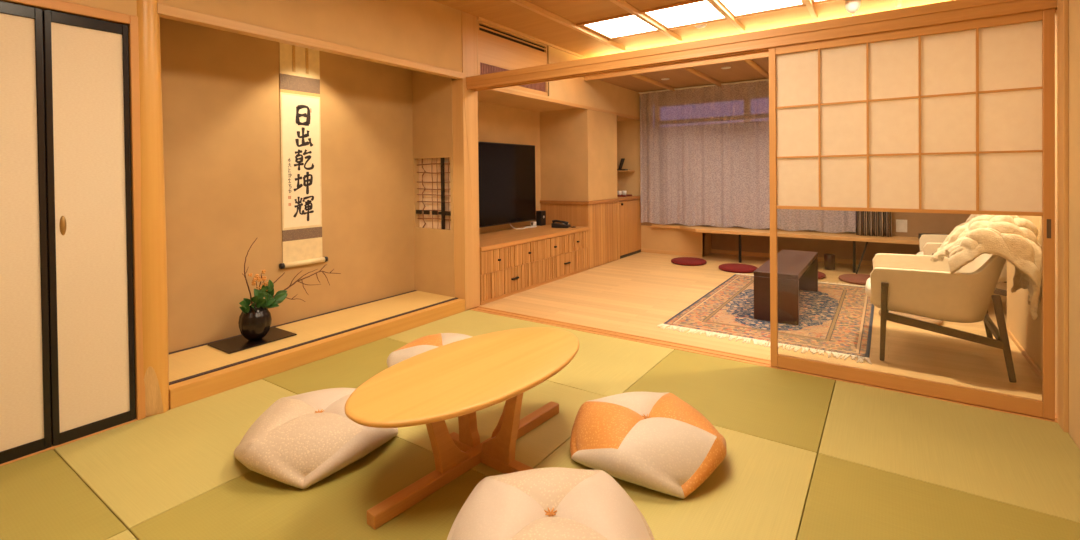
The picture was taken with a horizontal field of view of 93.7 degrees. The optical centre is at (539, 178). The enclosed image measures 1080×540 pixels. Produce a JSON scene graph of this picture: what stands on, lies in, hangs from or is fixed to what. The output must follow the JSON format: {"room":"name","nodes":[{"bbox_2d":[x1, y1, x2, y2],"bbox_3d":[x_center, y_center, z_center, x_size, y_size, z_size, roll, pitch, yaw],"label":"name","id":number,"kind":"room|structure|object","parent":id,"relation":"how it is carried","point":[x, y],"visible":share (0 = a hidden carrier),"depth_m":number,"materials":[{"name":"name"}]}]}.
{"room":"traditional dwelling","nodes":[
{"label":"traditional dwelling","id":0,"kind":"room"},
{"bbox_2d":[160,17,419,352],"bbox_3d":[-1.919,-0.146,4.107,0.115,2.750,2.600,0,1,34],"label":"wall","id":1,"kind":"structure","parent":0,"point":[221,89],"depth_m":3.79,"materials":[{"name":"paint"}]},
{"bbox_2d":[279,42,327,268],"bbox_3d":[-1.892,-0.254,4.034,0.046,1.892,0.392,0,1,34],"label":"scroll","id":2,"kind":"object","parent":1,"relation":"hanging from","point":[299,66],"visible":0.99,"depth_m":4.04,"materials":[{"name":"white paper"}]},
{"bbox_2d":[60,0,639,116],"bbox_3d":[-0.950,-1.197,4.363,0.100,0.655,8.750,0,1,34],"label":"wall","id":3,"kind":"structure","parent":0,"point":[429,32],"depth_m":3.93,"materials":[{"name":"paint"}]},
{"bbox_2d":[0,1,51,463],"bbox_3d":[-2.380,0.235,2.217,0.035,2.028,0.316,0,1,34],"label":"closet door","id":4,"kind":"structure","parent":3,"relation":"in","point":[25,397],"depth_m":2.27,"materials":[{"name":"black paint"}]},
{"bbox_2d":[0,0,129,24],"bbox_3d":[-2.751,-0.799,1.729,0.112,0.047,2.157,0,1,34],"label":"trim","id":5,"kind":"structure","parent":3,"relation":"attached to","point":[54,5],"depth_m":2.42,"materials":[{"name":"brown wood"}]},
{"bbox_2d":[42,10,135,445],"bbox_3d":[-2.197,0.230,2.480,0.038,2.028,0.316,0,1,34],"label":"closet door","id":6,"kind":"structure","parent":3,"relation":"in","point":[86,60],"depth_m":2.46,"materials":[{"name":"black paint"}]},
{"bbox_2d":[127,15,145,419],"bbox_3d":[-2.119,0.204,2.642,0.112,2.085,0.035,0,1,34],"label":"trim","id":7,"kind":"structure","parent":3,"relation":"attached to","point":[133,26],"depth_m":2.61,"materials":[{"name":"brown wood"}]},
{"bbox_2d":[157,3,462,79],"bbox_3d":[-1.394,-0.922,3.668,0.074,0.056,2.345,0,1,34],"label":"trim","id":8,"kind":"structure","parent":3,"relation":"attached to","point":[165,11],"depth_m":3.29,"materials":[{"name":"brown wood"}]},
{"bbox_2d":[452,11,479,310],"bbox_3d":[-0.696,-0.161,4.750,0.144,2.740,0.205,0,1,34],"label":"wooden post","id":9,"kind":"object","parent":3,"relation":"attached to","point":[464,101],"depth_m":4.68,"materials":[{"name":"brown wood"}]},
{"bbox_2d":[478,20,547,95],"bbox_3d":[-0.270,-1.229,5.322,0.056,0.585,1.216,0,1,34],"label":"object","id":10,"kind":"structure","parent":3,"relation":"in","point":[499,50],"depth_m":5.20,"materials":[{"name":"beige paint"}]},
{"bbox_2d":[477,17,585,58],"bbox_3d":[-0.005,-1.533,5.630,0.025,0.030,2.060,0,1,34],"label":"trim","id":11,"kind":"structure","parent":3,"relation":"attached to","point":[478,18],"depth_m":5.42,"materials":[{"name":"brown wood"}]},
{"bbox_2d":[489,88,639,119],"bbox_3d":[0.476,-0.916,6.379,0.046,0.040,3.820,0,1,34],"label":"trim","id":12,"kind":"structure","parent":3,"relation":"attached to","point":[500,90],"depth_m":5.93,"materials":[{"name":"brown wood"}]},
{"bbox_2d":[584,52,768,80],"bbox_3d":[2.369,-1.330,5.265,4.350,0.130,0.040,0,1,34],"label":"trim","id":13,"kind":"structure","parent":3,"relation":"attached to","point":[766,54],"depth_m":5.76,"materials":[{"name":"brown wood"}]},
{"bbox_2d":[412,70,456,296],"bbox_3d":[-0.980,-0.165,4.927,0.535,2.750,0.185,0,1,34],"label":"wall","id":14,"kind":"structure","parent":0,"point":[431,94],"depth_m":4.85,"materials":[{"name":"paint"}]},
{"bbox_2d":[416,158,450,229],"bbox_3d":[-1.014,0.143,4.891,0.488,0.684,0.060,0,1,34],"label":"lattice","id":15,"kind":"object","parent":14,"relation":"attached to","point":[434,211],"visible":0.98,"depth_m":4.91,"materials":[{"name":"black paint"}]},
{"bbox_2d":[450,157,453,229],"bbox_3d":[-0.770,0.140,4.787,0.032,0.680,0.185,0,1,34],"label":"wall","id":16,"kind":"structure","parent":0,"point":[451,158],"depth_m":4.71,"materials":[{"name":"paint"}]},
{"bbox_2d":[477,20,477,61],"bbox_3d":[-0.604,-1.213,4.804,0.030,0.640,0.010,0,1,34],"label":"wall","id":17,"kind":"structure","parent":0,"point":[477,20],"depth_m":4.80,"materials":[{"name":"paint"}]},
{"bbox_2d":[466,0,1056,90],"bbox_3d":[0.965,-0.888,3.612,3.894,0.116,0.144,0,1,34],"label":"ceiling beam","id":18,"kind":"structure","parent":17,"relation":"attached to","point":[755,42],"depth_m":3.24,"materials":[{"name":"brown wood"}]},
{"bbox_2d":[478,102,540,233],"bbox_3d":[-0.141,-0.189,6.859,0.100,2.740,3.950,0,1,34],"label":"wall","id":19,"kind":"structure","parent":0,"point":[496,123],"depth_m":6.45,"materials":[{"name":"paint"}]},
{"bbox_2d":[478,141,535,227],"bbox_3d":[-0.604,0.063,5.961,0.146,0.975,1.720,0,1,34],"label":"television","id":20,"kind":"object","parent":19,"relation":"attached to","point":[507,186],"visible":0.51,"depth_m":6.12,"materials":[{"name":"black plastic"}]},
{"bbox_2d":[478,90,575,111],"bbox_3d":[-0.318,-0.922,5.881,0.720,0.030,2.160,0,1,34],"label":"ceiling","id":21,"kind":"structure","parent":0,"point":[485,96],"depth_m":6.03,"materials":[{"name":"paint"}]},
{"bbox_2d":[540,109,616,200],"bbox_3d":[0.555,-0.312,7.124,0.748,1.195,0.860,0,1,34],"label":"wall","id":22,"kind":"structure","parent":0,"point":[578,148],"depth_m":6.80,"materials":[{"name":"paint"}]},
{"bbox_2d":[540,108,634,120],"bbox_3d":[0.772,-0.940,7.468,0.720,0.050,1.690,0,1,34],"label":"trim","id":23,"kind":"structure","parent":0,"point":[619,118],"depth_m":6.93,"materials":[{"name":"paint"}]},
{"bbox_2d":[617,120,702,253],"bbox_3d":[1.652,-0.225,7.958,1.810,2.750,0.106,0,1,34],"label":"wall","id":24,"kind":"structure","parent":0,"point":[628,132],"depth_m":7.96,"materials":[{"name":"paint"}]},
{"bbox_2d":[617,170,634,171],"bbox_3d":[1.272,-0.119,8.014,0.400,0.022,0.234,0,1,34],"label":"shelf","id":25,"kind":"object","parent":24,"relation":"attached to","point":[621,170],"visible":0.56,"depth_m":7.87,"materials":[{"name":"brown wood"}]},
{"bbox_2d":[617,158,627,170],"bbox_3d":[1.298,-0.225,7.974,0.140,0.190,0.100,0,1,34],"label":"stand","id":26,"kind":"object","parent":25,"relation":"on","point":[622,159],"visible":0.91,"depth_m":7.95,"materials":[{"name":"plastic"}]},
{"bbox_2d":[631,74,675,90],"bbox_3d":[1.587,-1.324,6.961,0.060,0.060,1.470,0,1,34],"label":"trim","id":27,"kind":"structure","parent":24,"relation":"attached to","point":[638,76],"depth_m":6.85,"materials":[{"name":"brown wood"}]},
{"bbox_2d":[641,249,702,256],"bbox_3d":[1.982,1.122,7.681,0.960,0.055,0.016,0,1,34],"label":"baseboard","id":28,"kind":"structure","parent":24,"relation":"attached to","point":[642,250],"depth_m":7.66,"materials":[{"name":"brown wood"}]},
{"bbox_2d":[674,223,855,232],"bbox_3d":[2.938,-0.235,7.084,2.786,1.846,0.050,0,1,34],"label":"window","id":29,"kind":"structure","parent":24,"relation":"in","point":[674,223],"depth_m":6.93,"materials":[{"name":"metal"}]},
{"bbox_2d":[597,57,768,91],"bbox_3d":[2.870,-1.358,5.994,4.350,0.030,1.730,0,1,34],"label":"ceiling","id":30,"kind":"structure","parent":0,"point":[739,71],"depth_m":6.67,"materials":[{"name":"brown wood"}]},
{"bbox_2d":[684,67,721,86],"bbox_3d":[2.143,-1.326,6.579,0.060,0.060,1.470,0,1,34],"label":"trim","id":31,"kind":"structure","parent":30,"relation":"attached to","point":[692,70],"depth_m":6.47,"materials":[{"name":"brown wood"}]},
{"bbox_2d":[639,79,855,232],"bbox_3d":[2.841,-0.325,6.979,3.120,2.029,0.070,0,1,34],"label":"sheer curtain","id":32,"kind":"object","parent":30,"relation":"hanging from","point":[704,150],"visible":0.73,"depth_m":7.23,"materials":[{"name":"white fabric"}]},
{"bbox_2d":[744,60,768,79],"bbox_3d":[2.700,-1.328,6.197,0.060,0.060,1.470,0,1,34],"label":"trim","id":33,"kind":"structure","parent":30,"relation":"attached to","point":[751,63],"depth_m":6.00,"materials":[{"name":"brown wood"}]},
{"bbox_2d":[856,211,891,236],"bbox_3d":[4.023,-0.326,6.086,0.460,2.028,0.086,0,1,34],"label":"drape","id":34,"kind":"object","parent":30,"relation":"hanging from","point":[870,223],"visible":0.16,"depth_m":6.09,"materials":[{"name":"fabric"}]},
{"bbox_2d":[433,0,951,57],"bbox_3d":[0.218,-1.562,2.886,5.400,0.080,7.850,0,1,34],"label":"ceiling","id":35,"kind":"structure","parent":0,"point":[509,14],"depth_m":4.88,"materials":[{"name":"brown wood"}]},
{"bbox_2d":[509,0,624,50],"bbox_3d":[0.377,-1.524,5.113,0.044,0.045,2.180,0,1,34],"label":"trim","id":36,"kind":"structure","parent":35,"relation":"attached to","point":[523,3],"depth_m":4.90,"materials":[{"name":"brown wood"}]},
{"bbox_2d":[582,15,657,38],"bbox_3d":[0.835,-1.546,5.157,0.585,0.012,0.650,0,1,34],"label":"recessed light","id":37,"kind":"object","parent":35,"relation":"in","point":[629,25],"visible":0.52,"depth_m":5.17,"materials":[{"name":"white"}]},
{"bbox_2d":[576,0,706,25],"bbox_3d":[1.445,-1.539,4.319,2.616,0.022,0.024,0,1,34],"label":"trim","id":38,"kind":"structure","parent":35,"relation":"attached to","point":[691,1],"depth_m":4.64,"materials":[{"name":"brown wood"}]},
{"bbox_2d":[609,0,681,41],"bbox_3d":[0.326,-1.511,3.838,0.044,0.045,4.340,0,1,34],"label":"trim","id":39,"kind":"structure","parent":35,"relation":"attached to","point":[620,3],"depth_m":4.81,"materials":[{"name":"brown wood"}]},
{"bbox_2d":[643,1,725,28],"bbox_3d":[1.379,-1.548,4.783,0.605,0.012,0.650,0,1,34],"label":"recessed light","id":40,"kind":"object","parent":35,"relation":"in","point":[704,11],"visible":0.77,"depth_m":4.79,"materials":[{"name":"white"}]},
{"bbox_2d":[695,24,706,27],"bbox_3d":[1.624,-1.544,5.118,0.120,0.034,0.120,0,1,34],"label":"smoke detector","id":41,"kind":"object","parent":35,"relation":"attached to","point":[703,25],"visible":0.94,"depth_m":5.09,"materials":[{"name":"white plastic"}]},
{"bbox_2d":[608,0,839,40],"bbox_3d":[1.836,-1.550,4.888,2.616,0.022,0.024,0,1,34],"label":"trim","id":42,"kind":"structure","parent":35,"relation":"attached to","point":[828,1],"depth_m":4.90,"materials":[{"name":"brown wood"}]},
{"bbox_2d":[707,0,744,31],"bbox_3d":[0.878,-1.513,3.459,0.044,0.045,4.340,0,1,34],"label":"trim","id":43,"kind":"structure","parent":35,"relation":"attached to","point":[715,3],"depth_m":4.69,"materials":[{"name":"brown wood"}]},
{"bbox_2d":[717,0,804,16],"bbox_3d":[1.925,-1.551,4.408,0.610,0.012,0.650,0,1,34],"label":"recessed light","id":44,"kind":"object","parent":35,"relation":"in","point":[736,8],"visible":0.94,"depth_m":4.53,"materials":[{"name":"white"}]},
{"bbox_2d":[803,0,817,20],"bbox_3d":[1.426,-1.515,3.082,0.044,0.045,4.340,0,1,34],"label":"trim","id":45,"kind":"structure","parent":35,"relation":"attached to","point":[809,4],"depth_m":4.54,"materials":[{"name":"brown wood"}]},
{"bbox_2d":[812,0,827,2],"bbox_3d":[2.473,-1.553,4.031,0.600,0.012,0.650,0,1,34],"label":"recessed light","id":46,"kind":"object","parent":35,"relation":"in","point":[813,1],"visible":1,"depth_m":4.42,"materials":[{"name":"white"}]},
{"bbox_2d":[845,0,860,15],"bbox_3d":[2.741,-1.056,4.432,0.240,1.020,0.240,0,1,34],"label":"pendant lamp","id":47,"kind":"object","parent":35,"relation":"hanging from","point":[852,6],"visible":0.41,"depth_m":4.39,"materials":[{"name":"white plastic"}]},
{"bbox_2d":[895,0,901,7],"bbox_3d":[1.958,-1.517,2.717,0.044,0.045,4.340,0,1,34],"label":"trim","id":48,"kind":"structure","parent":35,"relation":"attached to","point":[897,2],"depth_m":4.40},
{"bbox_2d":[703,233,711,255],"bbox_3d":[2.503,0.945,7.610,0.020,0.400,0.450,0,1,34],"label":"wall","id":49,"kind":"structure","parent":0,"point":[707,236],"depth_m":7.62,"materials":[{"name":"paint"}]},
{"bbox_2d":[652,223,855,233],"bbox_3d":[2.929,0.715,7.101,2.820,0.060,0.100,0,1,34],"label":"wall","id":50,"kind":"structure","parent":0,"point":[652,223],"depth_m":7.06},
{"bbox_2d":[475,252,1041,399],"bbox_3d":[2.110,1.200,5.579,5.150,0.060,4.350,0,1,34],"label":"floor","id":51,"kind":"structure","parent":0,"point":[634,294],"depth_m":4.35,"materials":[{"name":"brown wood"}]},
{"bbox_2d":[479,224,588,304],"bbox_3d":[-0.266,0.915,5.890,0.780,0.555,2.100,0,1,34],"label":"base cabinet","id":52,"kind":"object","parent":51,"relation":"on","point":[513,261],"visible":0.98,"depth_m":5.57,"materials":[{"name":"brown wood"}]},
{"bbox_2d":[510,224,536,228],"bbox_3d":[-0.204,0.568,6.444,0.120,0.128,0.493,0,1,38],"label":"cable","id":53,"kind":"object","parent":52,"relation":"on","point":[532,226],"visible":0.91,"depth_m":6.44,"materials":[{"name":"plastic"}]},
{"bbox_2d":[536,211,545,225],"bbox_3d":[0.014,0.528,6.795,0.094,0.195,0.110,0,1,34],"label":"box","id":54,"kind":"object","parent":52,"relation":"on","point":[540,215],"visible":1,"depth_m":6.75,"materials":[{"name":"black plastic"}]},
{"bbox_2d":[551,220,575,227],"bbox_3d":[0.311,0.574,6.486,0.306,0.102,0.140,0,1,17],"label":"telephone","id":55,"kind":"object","parent":52,"relation":"on","point":[562,224],"visible":1,"depth_m":6.45,"materials":[{"name":"black plastic"}]},
{"bbox_2d":[540,196,640,268],"bbox_3d":[0.804,0.723,7.454,0.774,0.885,1.715,0,1,34],"label":"base cabinet","id":56,"kind":"object","parent":51,"relation":"on","point":[614,225],"visible":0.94,"depth_m":6.97,"materials":[{"name":"brown wood"}]},
{"bbox_2d":[671,257,706,265],"bbox_3d":[2.039,1.131,6.943,0.470,0.051,0.470,0,1,34],"label":"round cushion","id":57,"kind":"object","parent":51,"relation":"on","point":[686,261],"visible":1,"depth_m":6.82,"materials":[{"name":"red fabric"}]},
{"bbox_2d":[719,263,756,272],"bbox_3d":[2.513,1.131,6.423,0.470,0.051,0.470,0,1,34],"label":"round cushion","id":58,"kind":"object","parent":51,"relation":"on","point":[729,267],"visible":0.95,"depth_m":6.32,"materials":[{"name":"red fabric"}]},
{"bbox_2d":[657,273,873,364],"bbox_3d":[2.265,1.171,4.732,1.462,0.012,2.632,0,1,34],"label":"rug","id":59,"kind":"object","parent":51,"relation":"on","point":[836,319],"visible":0.71,"depth_m":4.22,"materials":[{"name":"fabric"}]},
{"bbox_2d":[754,250,817,324],"bbox_3d":[2.327,0.966,4.728,0.336,0.402,1.400,0,1,34],"label":"coffee table","id":60,"kind":"object","parent":59,"relation":"on","point":[797,270],"visible":0.88,"depth_m":4.22,"materials":[{"name":"brown wood"}]},
{"bbox_2d":[652,224,918,273],"bbox_3d":[3.353,0.923,6.510,4.148,0.454,0.380,0,1,34],"label":"desk","id":61,"kind":"object","parent":51,"relation":"on","point":[720,230],"depth_m":6.35,"materials":[{"name":"brown wood"}]},
{"bbox_2d":[652,224,918,244],"bbox_3d":[3.351,0.719,6.508,4.148,0.045,0.380,0,1,34],"label":"countertop","id":62,"kind":"structure","parent":61,"relation":"on","point":[720,230],"depth_m":6.41,"materials":[{"name":"brown wood"}]},
{"bbox_2d":[918,233,946,238],"bbox_3d":[4.460,0.661,5.745,0.260,0.062,0.160,0,1,34],"label":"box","id":63,"kind":"object","parent":61,"relation":"on","point":[919,234],"visible":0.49,"depth_m":5.75,"materials":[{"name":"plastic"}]},
{"bbox_2d":[818,271,825,278],"bbox_3d":[3.123,1.129,6.004,0.470,0.051,0.470,0,1,34],"label":"round cushion","id":64,"kind":"object","parent":51,"relation":"on","point":[821,275],"visible":0.13,"depth_m":5.83,"materials":[{"name":"red fabric"}]},
{"bbox_2d":[824,254,834,269],"bbox_3d":[3.661,1.049,6.398,0.124,0.190,0.124,0,1,34],"label":"waste bin","id":65,"kind":"object","parent":51,"relation":"on","point":[829,259],"visible":1,"depth_m":6.35,"materials":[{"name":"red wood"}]},
{"bbox_2d":[838,274,869,284],"bbox_3d":[3.619,1.127,5.675,0.470,0.051,0.470,0,1,34],"label":"round cushion","id":66,"kind":"object","parent":51,"relation":"on","point":[859,279],"visible":0.64,"depth_m":5.64,"materials":[{"name":"brown fabric"}]},
{"bbox_2d":[878,309,943,324],"bbox_3d":[3.093,1.147,4.229,0.440,0.051,0.440,0,1,34],"label":"round cushion","id":67,"kind":"object","parent":51,"relation":"on","point":[934,321],"visible":0.21,"depth_m":4.10,"materials":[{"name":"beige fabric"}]},
{"bbox_2d":[865,253,1016,382],"bbox_3d":[2.691,0.767,3.455,0.787,0.838,0.768,0,1,34],"label":"armchair","id":68,"kind":"object","parent":51,"relation":"on","point":[917,285],"visible":0.91,"depth_m":3.18,"materials":[{"name":"beige fabric"}]},
{"bbox_2d":[865,278,870,296],"bbox_3d":[2.614,0.780,3.508,0.600,0.120,0.544,0,1,34],"label":"seat cushion","id":69,"kind":"object","parent":68,"relation":"on","point":[868,284],"depth_m":3.53,"materials":[{"name":"beige fabric"}]},
{"bbox_2d":[930,215,1041,319],"bbox_3d":[2.814,0.505,3.219,0.531,0.599,0.575,0,1,34],"label":"throw blanket","id":70,"kind":"object","parent":68,"relation":"on","point":[1013,238],"visible":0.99,"depth_m":3.03,"materials":[{"name":"fabric"}]},
{"bbox_2d":[916,234,1006,295],"bbox_3d":[3.884,0.743,4.564,0.787,0.838,0.768,0,1,34],"label":"armchair","id":71,"kind":"object","parent":51,"relation":"on","point":[929,244],"visible":0.11,"depth_m":4.46,"materials":[{"name":"beige fabric"}]},
{"bbox_2d":[954,214,980,228],"bbox_3d":[3.989,0.469,4.474,0.565,0.563,0.698,0,1,34],"label":"throw blanket","id":72,"kind":"object","parent":71,"relation":"on","point":[972,216],"visible":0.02,"depth_m":4.69,"materials":[{"name":"fabric"}]},
{"bbox_2d":[711,233,919,260],"bbox_3d":[4.083,0.910,6.828,3.510,0.450,0.050,0,1,34],"label":"wall","id":73,"kind":"structure","parent":0,"point":[841,249],"depth_m":7.00,"materials":[{"name":"brown wood"}]},
{"bbox_2d":[711,249,872,265],"bbox_3d":[4.032,1.106,6.824,3.390,0.060,0.018,0,1,34],"label":"baseboard","id":74,"kind":"structure","parent":73,"relation":"attached to","point":[820,259],"depth_m":7.35,"materials":[{"name":"brown wood"}]},
{"bbox_2d":[891,212,970,236],"bbox_3d":[4.676,-0.437,5.880,1.450,2.350,0.100,0,1,34],"label":"wall","id":75,"kind":"structure","parent":0,"point":[933,223],"depth_m":5.93,"materials":[{"name":"beige paint"}]},
{"bbox_2d":[896,219,906,231],"bbox_3d":[4.334,0.565,6.066,0.110,0.150,0.011,0,1,34],"label":"wall outlet","id":76,"kind":"object","parent":75,"relation":"attached to","point":[901,225],"visible":1,"depth_m":6.06,"materials":[{"name":"white plastic"}]},
{"bbox_2d":[899,223,903,228],"bbox_3d":[4.332,0.565,6.062,0.044,0.070,0.003,0,1,34],"label":"socket","id":77,"kind":"object","parent":76,"relation":"attached to","point":[901,225],"depth_m":6.06,"materials":[{"name":"white plastic"}]},
{"bbox_2d":[1007,216,1041,371],"bbox_3d":[3.292,-0.158,3.111,0.395,2.800,1.640,0,1,34],"label":"wall","id":78,"kind":"structure","parent":0,"point":[1028,331],"depth_m":3.38,"materials":[{"name":"paint"}]},
{"bbox_2d":[1006,326,1041,379],"bbox_3d":[3.139,1.167,3.240,0.014,0.030,1.640,0,1,34],"label":"baseboard","id":79,"kind":"structure","parent":78,"relation":"attached to","point":[1030,361],"depth_m":3.33,"materials":[{"name":"brown wood"}]},
{"bbox_2d":[1055,0,1079,448],"bbox_3d":[1.271,-0.110,0.526,0.100,2.800,4.910,0,1,34],"label":"wall","id":80,"kind":"structure","parent":0,"point":[1074,5],"depth_m":2.31,"materials":[{"name":"paint"}]},
{"bbox_2d":[469,306,1057,422],"bbox_3d":[0.989,1.232,3.634,3.894,0.061,0.138,0,1,34],"label":"trim","id":81,"kind":"structure","parent":80,"relation":"attached to","point":[673,345],"depth_m":3.63,"materials":[{"name":"brown wood"}]},
{"bbox_2d":[769,8,1054,419],"bbox_3d":[2.008,0.176,2.871,1.300,2.040,0.033,0,1,34],"label":"screen","id":82,"kind":"object","parent":81,"relation":"on","point":[958,117],"visible":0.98,"depth_m":2.79,"materials":[{"name":"white paper"}]},
{"bbox_2d":[1057,0,1068,432],"bbox_3d":[2.504,0.048,2.424,0.018,2.300,0.109,0,1,34],"label":"wooden post","id":83,"kind":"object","parent":80,"relation":"attached to","point":[1062,5],"depth_m":2.40,"materials":[{"name":"brown wood"}]},
{"bbox_3d":[-0.385,1.298,1.683,4.150,0.059,4.900,0,1,34],"label":"floor","id":84,"kind":"structure","parent":0,"visible":0},
{"bbox_2d":[0,449,126,539],"bbox_3d":[-2.132,1.272,1.687,0.956,0.030,0.944,0,1,34],"label":"mat","id":85,"kind":"object","parent":84,"relation":"on","point":[42,497],"visible":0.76,"depth_m":1.94,"materials":[{"name":"wicker"}]},
{"bbox_2d":[0,419,136,465],"bbox_3d":[-2.307,1.263,2.370,0.105,0.036,0.657,0,1,34],"label":"trim","id":86,"kind":"structure","parent":84,"relation":"on","point":[134,420],"depth_m":2.38,"materials":[{"name":"brown wood"}]},
{"bbox_2d":[107,530,136,539],"bbox_3d":[-1.328,1.268,1.134,0.989,0.030,0.944,0,1,34],"label":"mat","id":87,"kind":"object","parent":84,"relation":"on","point":[126,535],"visible":1,"depth_m":1.76,"materials":[{"name":"wicker"}]},
{"bbox_2d":[137,0,168,416],"bbox_3d":[-2.084,-0.124,2.688,0.148,2.740,0.148,0,1,37],"label":"log post","id":88,"kind":"object","parent":84,"relation":"on","point":[153,214],"visible":0.73,"depth_m":2.65,"materials":[{"name":"brown wood"}]},
{"bbox_2d":[54,379,296,529],"bbox_3d":[-1.595,1.258,2.469,0.956,0.030,0.946,0,1,34],"label":"mat","id":89,"kind":"object","parent":84,"relation":"on","point":[141,470],"visible":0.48,"depth_m":2.29,"materials":[{"name":"wicker"}]},
{"bbox_2d":[129,437,487,539],"bbox_3d":[-0.790,1.254,1.916,0.989,0.030,0.946,0,1,34],"label":"mat","id":90,"kind":"object","parent":84,"relation":"on","point":[253,505],"visible":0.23,"depth_m":1.91,"materials":[{"name":"green wicker"}]},
{"bbox_2d":[234,388,397,488],"bbox_3d":[-1.020,1.137,2.341,0.682,0.200,0.682,0,1,31],"label":"floor cushion","id":91,"kind":"object","parent":90,"relation":"on","point":[301,440],"visible":0.83,"depth_m":2.12,"materials":[{"name":"beige fabric"}]},
{"bbox_2d":[169,290,457,384],"bbox_3d":[-1.648,1.174,3.900,0.589,0.110,2.303,0,1,34],"label":"mat","id":92,"kind":"object","parent":84,"relation":"on","point":[192,362],"visible":0.43,"depth_m":3.74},
{"bbox_2d":[207,327,296,353],"bbox_3d":[-2.002,1.122,3.534,0.310,0.009,0.456,0,1,34],"label":"lacquer tray","id":93,"kind":"object","parent":92,"relation":"on","point":[239,343],"visible":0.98,"depth_m":3.48,"materials":[{"name":"black wood"}]},
{"bbox_2d":[238,305,271,340],"bbox_3d":[-1.981,1.000,3.521,0.203,0.236,0.197,0,1,34],"label":"vase","id":94,"kind":"object","parent":93,"relation":"on","point":[255,324],"visible":0.83,"depth_m":3.46,"materials":[{"name":"black ceramic"}]},
{"bbox_2d":[242,238,256,306],"bbox_3d":[-2.012,0.716,3.490,0.044,0.604,0.152,-1,1,6],"label":"bare branch","id":95,"kind":"object","parent":94,"relation":"in","point":[256,238],"visible":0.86,"depth_m":3.48,"materials":[{"name":"brown plant"}]},
{"bbox_2d":[239,270,286,313],"bbox_3d":[-1.906,0.824,3.501,0.160,0.372,0.345,0,1,34],"label":"plant","id":96,"kind":"object","parent":94,"relation":"in","point":[266,290],"visible":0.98,"depth_m":3.52,"materials":[{"name":"green plant"}]},
{"bbox_2d":[273,265,340,301],"bbox_3d":[-1.769,0.836,3.755,0.044,0.345,0.639,0,1,40],"label":"bare branch","id":97,"kind":"object","parent":94,"relation":"in","point":[298,280],"visible":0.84,"depth_m":3.77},
{"bbox_2d":[169,298,464,409],"bbox_3d":[-1.373,1.190,3.709,0.077,0.135,2.314,0,1,34],"label":"step","id":98,"kind":"structure","parent":84,"relation":"on","point":[200,387],"depth_m":3.33,"materials":[{"name":"brown wood"}]},
{"bbox_2d":[263,338,407,394],"bbox_3d":[-1.060,1.244,3.247,0.956,0.030,0.935,0,1,34],"label":"mat","id":99,"kind":"object","parent":84,"relation":"on","point":[351,368],"visible":0.36,"depth_m":3.25,"materials":[{"name":"green wicker"}]},
{"bbox_2d":[387,333,471,367],"bbox_3d":[-0.616,1.124,3.203,0.682,0.201,0.682,-1,1,-13],"label":"floor cushion","id":100,"kind":"object","parent":99,"relation":"on","point":[420,345],"visible":0.3,"depth_m":3.18,"materials":[{"name":"orange fabric"}]},
{"bbox_2d":[386,310,555,342],"bbox_3d":[-0.527,1.230,4.023,0.956,0.030,0.939,0,1,34],"label":"mat","id":101,"kind":"object","parent":84,"relation":"on","point":[472,323],"visible":0.49,"depth_m":4.17,"materials":[{"name":"green wicker"}]},
{"bbox_2d":[395,381,605,475],"bbox_3d":[-0.255,1.240,2.694,0.989,0.030,0.935,0,1,34],"label":"mat","id":102,"kind":"object","parent":84,"relation":"on","point":[535,446],"visible":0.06,"depth_m":2.51,"materials":[{"name":"green wicker"}]},
{"bbox_2d":[345,327,578,528],"bbox_3d":[-0.263,1.020,2.225,0.634,0.420,1.224,0,1,38],"label":"table","id":103,"kind":"object","parent":102,"relation":"on","point":[461,378],"visible":0.97,"depth_m":2.08,"materials":[{"name":"brown wood"}]},
{"bbox_2d":[546,327,673,396],"bbox_3d":[0.277,1.227,3.470,0.989,0.030,0.939,0,1,34],"label":"mat","id":104,"kind":"object","parent":84,"relation":"on","point":[602,365],"visible":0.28,"depth_m":3.31,"materials":[{"name":"wicker"}]},
{"bbox_2d":[534,425,816,539],"bbox_3d":[0.559,1.237,2.134,0.980,0.030,0.935,0,1,34],"label":"mat","id":105,"kind":"object","parent":84,"relation":"on","point":[760,488],"visible":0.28,"depth_m":1.95,"materials":[{"name":"green wicker"}]},
{"bbox_2d":[570,392,725,498],"bbox_3d":[0.477,1.122,2.259,0.682,0.200,0.682,0,1,33],"label":"floor cushion","id":106,"kind":"object","parent":105,"relation":"on","point":[659,442],"visible":0.99,"depth_m":2.07,"materials":[{"name":"fabric"}]},
{"bbox_2d":[624,349,834,455],"bbox_3d":[1.092,1.223,2.910,0.980,0.030,0.939,0,1,34],"label":"mat","id":107,"kind":"object","parent":84,"relation":"on","point":[785,407],"visible":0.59,"depth_m":2.84,"materials":[{"name":"wicker"}]},
{"bbox_2d":[797,453,1079,539],"bbox_3d":[1.360,1.234,1.584,0.956,0.030,0.935,0,1,34],"label":"mat","id":108,"kind":"object","parent":84,"relation":"on","point":[846,500],"visible":1,"depth_m":1.84,"materials":[{"name":"wicker"}]},
{"bbox_2d":[818,380,1079,522],"bbox_3d":[1.893,1.220,2.359,0.956,0.030,0.939,0,1,34],"label":"mat","id":109,"kind":"object","parent":84,"relation":"on","point":[1033,464],"visible":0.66,"depth_m":2.28,"materials":[{"name":"green wicker"}]},
{"bbox_3d":[0.024,1.251,1.356,0.980,0.030,0.946,0,1,34],"label":"mat","id":110,"kind":"object","parent":84,"relation":"on","visible":0},
{"bbox_2d":[447,467,654,539],"bbox_3d":[0.035,1.132,1.628,0.682,0.202,0.682,0,1,40],"label":"floor cushion","id":111,"kind":"object","parent":110,"relation":"on","point":[551,503],"visible":1,"depth_m":1.62,"materials":[{"name":"beige fabric"}]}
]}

